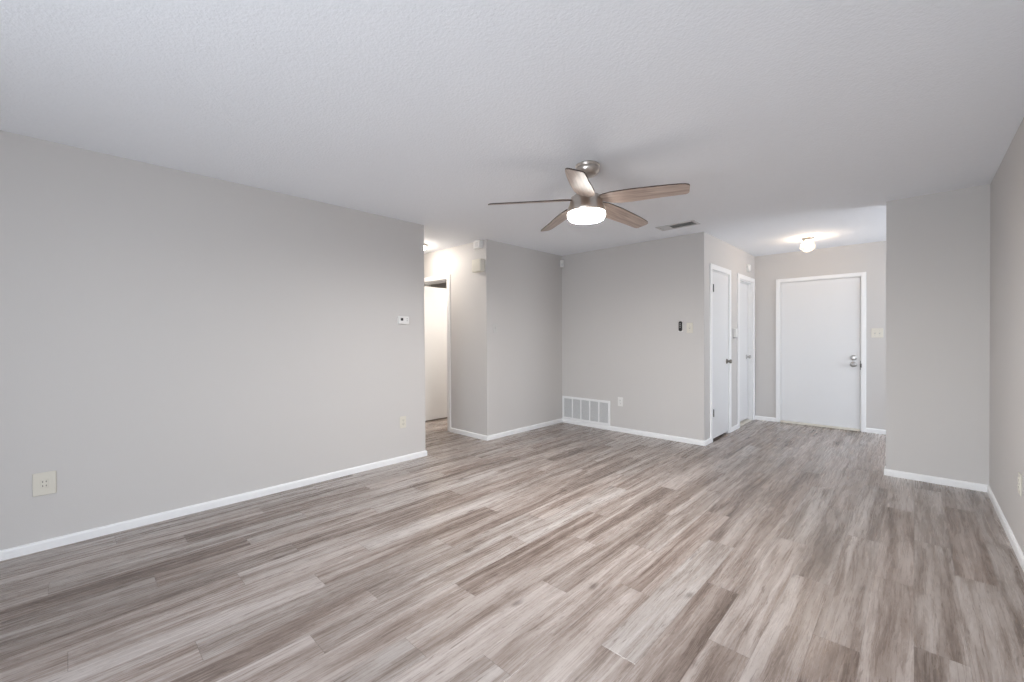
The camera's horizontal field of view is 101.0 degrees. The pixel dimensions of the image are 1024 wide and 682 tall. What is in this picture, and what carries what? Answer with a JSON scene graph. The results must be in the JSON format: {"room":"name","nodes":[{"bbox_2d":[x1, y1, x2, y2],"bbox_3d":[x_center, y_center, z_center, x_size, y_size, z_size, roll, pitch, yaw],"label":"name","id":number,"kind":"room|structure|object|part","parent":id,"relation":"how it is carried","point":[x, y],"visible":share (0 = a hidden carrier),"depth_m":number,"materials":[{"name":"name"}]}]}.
{"room":"empty living room","nodes":[
{"label":"empty living room","id":0,"kind":"room"},
{"bbox_2d":[0,130,561,549],"bbox_3d":[-1.579,0.005,3.867,0.120,2.440,6.812,0,1,44],"label":"wall","id":1,"kind":"structure","parent":0,"point":[171,339],"depth_m":3.07,"materials":[{"name":"beige paint"}]},
{"bbox_2d":[32,471,56,496],"bbox_3d":[-2.784,0.849,2.512,0.010,0.135,0.096,0,1,44],"label":"wall outlet","id":2,"kind":"object","parent":1,"relation":"attached to","point":[44,483],"visible":1,"depth_m":2.51,"materials":[{"name":"beige plastic"}]},
{"bbox_2d":[40,479,48,488],"bbox_3d":[-2.782,0.849,2.510,0.004,0.052,0.033,0,1,44],"label":"receptacle","id":3,"kind":"object","parent":2,"relation":"attached to","point":[44,483],"depth_m":2.51,"materials":[{"name":"beige plastic"}]},
{"bbox_2d":[0,450,426,560],"bbox_3d":[-3.375,1.207,3.871,2.746,0.057,4.294,0,1,44],"label":"baseboard","id":4,"kind":"structure","parent":1,"relation":"attached to","point":[13,552],"depth_m":2.98,"materials":[{"name":"white paint"}]},
{"bbox_2d":[400,416,405,427],"bbox_3d":[-1.103,0.821,4.273,0.009,0.118,0.072,0,1,44],"label":"wall outlet","id":5,"kind":"object","parent":1,"relation":"attached to","point":[402,418],"visible":1,"depth_m":4.27,"materials":[{"name":"beige plastic"}]},
{"bbox_2d":[398,316,408,323],"bbox_3d":[-1.095,-0.211,4.265,0.027,0.084,0.124,0,1,44],"label":"thermostat","id":6,"kind":"object","parent":1,"relation":"attached to","point":[401,319],"visible":1,"depth_m":4.25,"materials":[{"name":"white plastic"}]},
{"bbox_2d":[424,239,486,435],"bbox_3d":[-1.439,-0.016,6.277,3.248,2.440,0.120,0,1,44],"label":"wall","id":7,"kind":"structure","parent":0,"point":[468,301],"depth_m":5.37,"materials":[{"name":"beige paint"}]},
{"bbox_2d":[424,274,450,431],"bbox_3d":[-0.842,0.152,6.214,0.898,2.099,0.883,0,1,44],"label":"door","id":8,"kind":"structure","parent":7,"relation":"in","point":[437,315],"depth_m":6.38,"materials":[{"name":"white paint"}]},
{"bbox_2d":[473,240,482,248],"bbox_3d":[-0.414,-1.178,5.156,0.112,0.098,0.062,0,1,44],"label":"fire alarm","id":9,"kind":"object","parent":7,"relation":"attached to","point":[478,244],"visible":1,"depth_m":5.13,"materials":[{"name":"white plastic"}]},
{"bbox_2d":[472,258,484,272],"bbox_3d":[-0.414,-0.919,5.151,0.160,0.150,0.075,0,1,44],"label":"door chime","id":10,"kind":"object","parent":7,"relation":"attached to","point":[478,265],"visible":1,"depth_m":5.11,"materials":[{"name":"beige plastic"}]},
{"bbox_2d":[0,417,1023,681],"bbox_3d":[0.170,1.258,3.585,9.300,0.080,8.795,0,1,44],"label":"floor","id":11,"kind":"structure","parent":0,"point":[763,551],"depth_m":2.19,"materials":[{"name":"grey wood"}]},
{"bbox_2d":[0,0,1023,256],"bbox_3d":[0.157,-1.272,3.563,9.540,0.100,9.035,0,1,44],"label":"ceiling","id":12,"kind":"structure","parent":0,"point":[785,122],"depth_m":2.13,"materials":[{"name":"paint"}]},
{"bbox_2d":[488,160,689,231],"bbox_3d":[0.554,-1.027,2.921,1.288,0.382,1.283,0,1,44],"label":"ceiling fan","id":13,"kind":"object","parent":12,"relation":"hanging from","point":[587,206],"visible":1,"depth_m":2.82,"materials":[{"name":"brown wood"}]},
{"bbox_3d":[0.121,-0.953,2.899,0.573,0.008,0.146,-4,15,-2],"label":"blade","id":14,"kind":"part","parent":13,"relation":"part of","materials":[{"name":"brown wood"}]},
{"bbox_3d":[0.371,-0.948,3.288,0.146,0.008,0.573,-16,2,-21],"label":"blade","id":15,"kind":"part","parent":13,"relation":"part of","materials":[{"name":"brown wood"}]},
{"bbox_3d":[0.415,-0.945,2.542,0.146,0.008,0.573,15,9,14],"label":"blade","id":16,"kind":"part","parent":13,"relation":"part of","materials":[{"name":"brown wood"}]},
{"bbox_3d":[0.515,-0.860,2.923,0.263,0.048,0.263,0,1,44],"label":"lamp shade","id":17,"kind":"part","parent":13,"relation":"part of","materials":[{"name":"white glass"}]},
{"bbox_3d":[0.818,-0.940,3.171,0.573,0.008,0.146,7,-19,-38],"label":"blade","id":18,"kind":"part","parent":13,"relation":"part of","materials":[{"name":"brown wood"}]},
{"bbox_3d":[0.846,-0.946,2.711,0.573,0.008,0.146,6,-11,33],"label":"blade","id":19,"kind":"part","parent":13,"relation":"part of","materials":[{"name":"brown wood"}]},
{"bbox_2d":[655,220,699,230],"bbox_3d":[1.772,-1.234,4.520,0.410,0.008,0.196,0,1,44],"label":"ceiling vent","id":20,"kind":"object","parent":12,"relation":"in","point":[692,222],"visible":1,"depth_m":4.51,"materials":[{"name":"white metal"}]},
{"bbox_2d":[800,237,814,252],"bbox_3d":[3.592,-1.164,5.127,0.158,0.178,0.155,0,1,44],"label":"ceiling light","id":21,"kind":"object","parent":12,"relation":"attached to","point":[807,239],"visible":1,"depth_m":5.11,"materials":[{"name":"white glass"}]},
{"bbox_3d":[3.592,-1.236,5.126,0.132,0.034,0.132,0,1,44],"label":"plate","id":22,"kind":"part","parent":21,"relation":"part of","materials":[{"name":"silver metal"}]},
{"bbox_3d":[3.592,-1.171,5.127,0.060,0.094,0.060,0,1,44],"label":"bulb","id":23,"kind":"part","parent":21,"relation":"part of","materials":[{"name":"white glass"}]},
{"bbox_2d":[431,232,703,440],"bbox_3d":[0.330,-0.029,6.671,5.263,2.440,0.120,0,1,44],"label":"wall","id":24,"kind":"structure","parent":0,"point":[623,307],"depth_m":5.35,"materials":[{"name":"beige paint"}]},
{"bbox_2d":[451,418,710,445],"bbox_3d":[0.797,1.169,5.588,3.201,0.057,1.224,0,0,7],"label":"baseboard","id":25,"kind":"structure","parent":24,"relation":"attached to","point":[613,428],"depth_m":5.40,"materials":[{"name":"white paint"}]},
{"bbox_2d":[562,396,609,425],"bbox_3d":[1.029,0.970,5.925,0.794,0.332,0.012,0,1,44],"label":"air vent","id":26,"kind":"object","parent":24,"relation":"in","point":[595,411],"visible":1,"depth_m":5.91,"materials":[{"name":"white metal"}]},
{"bbox_2d":[618,397,622,405],"bbox_3d":[1.424,0.799,5.547,0.072,0.118,0.009,0,1,44],"label":"wall outlet","id":27,"kind":"object","parent":24,"relation":"attached to","point":[620,399],"visible":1,"depth_m":5.54,"materials":[{"name":"white plastic"}]},
{"bbox_2d":[679,321,682,331],"bbox_3d":[1.989,-0.169,4.985,0.050,0.127,0.022,0,1,44],"label":"remote","id":28,"kind":"object","parent":24,"relation":"attached to","point":[680,322],"visible":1,"depth_m":4.97,"materials":[{"name":"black plastic"}]},
{"bbox_2d":[687,323,692,332],"bbox_3d":[2.070,-0.153,4.915,0.072,0.118,0.013,0,1,44],"label":"light switch","id":29,"kind":"object","parent":24,"relation":"attached to","point":[689,325],"visible":1,"depth_m":4.91,"materials":[{"name":"beige plastic"}]},
{"bbox_2d":[704,232,754,440],"bbox_3d":[2.874,-0.034,5.612,0.120,2.440,2.103,0,1,44],"label":"wall","id":30,"kind":"structure","parent":0,"point":[718,252],"depth_m":5.29,"materials":[{"name":"beige paint"}]},
{"bbox_2d":[710,263,731,442],"bbox_3d":[2.556,0.139,5.235,0.181,2.104,0.758,0,1,44],"label":"door","id":31,"kind":"structure","parent":30,"relation":"in","point":[720,295],"depth_m":5.21,"materials":[{"name":"white paint"}]},
{"bbox_2d":[732,424,737,431],"bbox_3d":[2.952,1.157,5.600,0.012,0.057,0.297,0,1,44],"label":"baseboard","id":32,"kind":"structure","parent":30,"relation":"attached to","point":[735,427],"depth_m":5.60,"materials":[{"name":"white paint"}]},
{"bbox_2d":[733,328,737,337],"bbox_3d":[2.954,-0.101,5.578,0.042,0.128,0.068,0,1,44],"label":"light switch","id":33,"kind":"object","parent":30,"relation":"attached to","point":[735,331],"visible":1,"depth_m":5.55,"materials":[{"name":"white plastic"}]},
{"bbox_2d":[737,273,754,428],"bbox_3d":[3.288,0.131,6.034,0.136,2.099,0.813,0,1,44],"label":"door","id":34,"kind":"structure","parent":30,"relation":"in","point":[746,332],"depth_m":6.19,"materials":[{"name":"white paint"}]},
{"bbox_2d":[746,264,750,271],"bbox_3d":[3.382,-1.042,6.021,0.044,0.120,0.120,0,1,44],"label":"smoke detector","id":35,"kind":"object","parent":30,"relation":"attached to","point":[748,266],"visible":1,"depth_m":5.99,"materials":[{"name":"white plastic"}]},
{"bbox_2d":[755,241,885,429],"bbox_3d":[3.242,-0.046,6.798,9.300,2.440,0.120,0,1,44],"label":"wall","id":36,"kind":"structure","parent":0,"point":[870,258],"depth_m":5.75,"materials":[{"name":"beige paint"}]},
{"bbox_2d":[755,416,775,421],"bbox_3d":[3.731,1.148,6.225,0.276,0.057,0.056,0,1,44],"label":"baseboard","id":37,"kind":"structure","parent":36,"relation":"attached to","point":[756,417],"depth_m":6.23,"materials":[{"name":"white paint"}]},
{"bbox_2d":[776,272,865,431],"bbox_3d":[4.229,0.142,5.815,1.006,2.070,0.182,0,1,44],"label":"door","id":38,"kind":"structure","parent":36,"relation":"in","point":[821,324],"depth_m":5.77,"materials":[{"name":"white paint"}]},
{"bbox_3d":[4.460,0.306,5.516,0.072,0.072,0.066,0,1,44],"label":"knob","id":39,"kind":"part","parent":38,"relation":"part of","materials":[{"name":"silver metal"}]},
{"bbox_2d":[866,428,885,434],"bbox_3d":[5.569,1.153,4.499,2.754,0.057,0.012,0,1,44],"label":"baseboard","id":40,"kind":"structure","parent":36,"relation":"attached to","point":[869,430],"depth_m":5.38,"materials":[{"name":"white paint"}]},
{"bbox_2d":[871,328,882,337],"bbox_3d":[4.645,-0.102,5.365,0.116,0.118,0.013,0,1,44],"label":"light switch","id":41,"kind":"object","parent":36,"relation":"attached to","point":[875,332],"visible":1,"depth_m":5.37,"materials":[{"name":"beige plastic"}]},
{"bbox_2d":[886,184,989,484],"bbox_3d":[4.277,-0.019,2.948,2.486,2.440,0.120,0,1,44],"label":"wall","id":42,"kind":"structure","parent":0,"point":[938,244],"depth_m":3.53,"materials":[{"name":"beige paint"}]},
{"bbox_2d":[989,118,1023,553],"bbox_3d":[1.502,0.014,0.865,0.120,2.440,6.726,0,1,44],"label":"wall","id":43,"kind":"structure","parent":0,"point":[1006,419],"depth_m":2.66,"materials":[{"name":"beige paint"}]},
{"bbox_2d":[884,466,1023,571],"bbox_3d":[1.964,1.206,0.539,2.499,0.057,6.849,0,1,44],"label":"baseboard","id":44,"kind":"structure","parent":43,"relation":"attached to","point":[1019,554],"depth_m":3.40,"materials":[{"name":"white paint"}]},
{"bbox_2d":[1018,472,1021,495],"bbox_3d":[2.835,0.799,2.357,0.009,0.118,0.072,0,1,44],"label":"wall outlet","id":45,"kind":"object","parent":43,"relation":"attached to","point":[1019,474],"visible":1,"depth_m":2.35,"materials":[{"name":"beige plastic"}]}
]}

